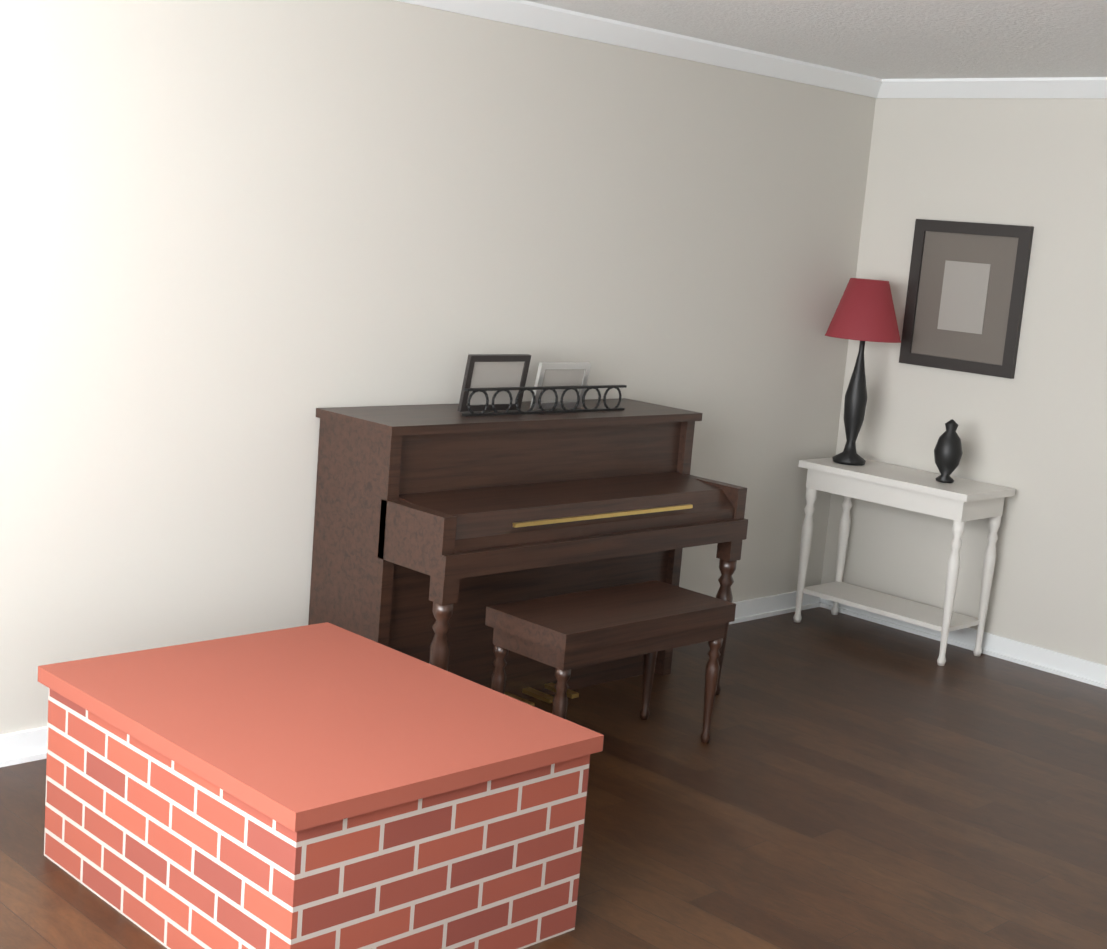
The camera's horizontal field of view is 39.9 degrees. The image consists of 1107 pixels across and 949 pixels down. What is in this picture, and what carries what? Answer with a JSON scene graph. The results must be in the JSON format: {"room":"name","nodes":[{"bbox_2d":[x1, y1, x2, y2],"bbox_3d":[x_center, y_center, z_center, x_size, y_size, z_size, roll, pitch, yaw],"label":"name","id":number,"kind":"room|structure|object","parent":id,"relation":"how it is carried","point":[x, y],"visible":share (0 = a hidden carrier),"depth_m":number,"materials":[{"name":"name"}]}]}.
{"room":"living room","nodes":[
{"label":"living room","id":0,"kind":"room"},
{"bbox_2d":[0,607,1106,948],"bbox_3d":[3.260,1.554,2.922,13.500,0.080,12.500,-4,13,-44],"label":"floor","id":1,"kind":"structure","parent":0,"point":[842,781],"depth_m":4.64,"materials":[{"name":"brown wood"}]},
{"bbox_2d":[38,622,603,948],"bbox_3d":[-0.605,0.797,3.777,0.885,0.500,1.120,-4,13,-44],"label":"brick pedestal","id":2,"kind":"object","parent":1,"relation":"on","point":[326,785],"visible":1,"depth_m":3.50,"materials":[{"name":"red brick"}]},
{"bbox_2d":[308,385,747,705],"bbox_3d":[-0.050,0.259,5.386,1.490,1.123,0.685,-4,13,-44],"label":"piano","id":3,"kind":"object","parent":1,"relation":"on","point":[438,528],"visible":0.9,"depth_m":5.11,"materials":[{"name":"brown wood"}]},
{"bbox_2d":[458,354,530,411],"bbox_3d":[-0.222,-0.323,5.301,0.280,0.200,0.107,-4,13,-44],"label":"photo frame","id":4,"kind":"object","parent":3,"relation":"on","point":[493,370],"visible":1,"depth_m":5.27,"materials":[{"name":"grey"}]},
{"bbox_2d":[530,362,590,408],"bbox_3d":[0.010,-0.326,5.529,0.250,0.170,0.094,-4,13,-44],"label":"photo frame","id":5,"kind":"object","parent":3,"relation":"on","point":[562,373],"visible":0.81,"depth_m":5.50,"materials":[{"name":"silver metal"}]},
{"bbox_2d":[485,580,735,743],"bbox_3d":[0.180,0.665,4.995,0.800,0.490,0.360,-4,13,-44],"label":"piano bench","id":6,"kind":"object","parent":1,"relation":"on","point":[564,634],"visible":0.83,"depth_m":4.83,"materials":[{"name":"brown wood"}]},
{"bbox_2d":[793,457,1015,665],"bbox_3d":[1.500,0.363,6.710,0.390,0.740,0.850,-4,13,-44],"label":"console table","id":7,"kind":"object","parent":1,"relation":"on","point":[959,502],"visible":1,"depth_m":6.57,"materials":[{"name":"white wood"}]},
{"bbox_2d":[825,278,900,465],"bbox_3d":[1.355,-0.454,6.771,0.340,0.818,0.340,-4,13,-44],"label":"table lamp","id":8,"kind":"object","parent":7,"relation":"on","point":[865,310],"visible":1,"depth_m":6.65,"materials":[{"name":"red fabric"}]},
{"bbox_2d":[934,419,962,482],"bbox_3d":[1.680,-0.101,6.494,0.120,0.268,0.120,-4,13,-44],"label":"urn","id":9,"kind":"object","parent":7,"relation":"on","point":[948,452],"visible":1,"depth_m":6.46,"materials":[{"name":"black ceramic"}]},
{"bbox_2d":[0,0,1106,734],"bbox_3d":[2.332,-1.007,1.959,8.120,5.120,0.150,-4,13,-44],"label":"wall","id":10,"kind":"structure","parent":0,"point":[240,240],"depth_m":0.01,"materials":[{"name":"grey paint"}]},
{"bbox_2d":[0,0,1106,767],"bbox_3d":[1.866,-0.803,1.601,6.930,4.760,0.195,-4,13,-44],"label":"trim","id":11,"kind":"structure","parent":10,"relation":"attached to","point":[24,746],"depth_m":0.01,"materials":[{"name":"white"}]},
{"bbox_2d":[899,219,1033,378],"bbox_3d":[1.782,-0.770,6.630,0.025,0.640,0.560,-4,13,-44],"label":"wall picture","id":12,"kind":"object","parent":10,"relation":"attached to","point":[966,291],"visible":0.96,"depth_m":6.62,"materials":[{"name":"grey"}]},
{"bbox_2d":[525,0,1106,78],"bbox_3d":[0.423,-1.248,3.041,6.920,0.050,4.125,-4,13,-44],"label":"ceiling","id":13,"kind":"structure","parent":0,"point":[908,39],"depth_m":5.34,"materials":[{"name":"white paint"}]}
]}

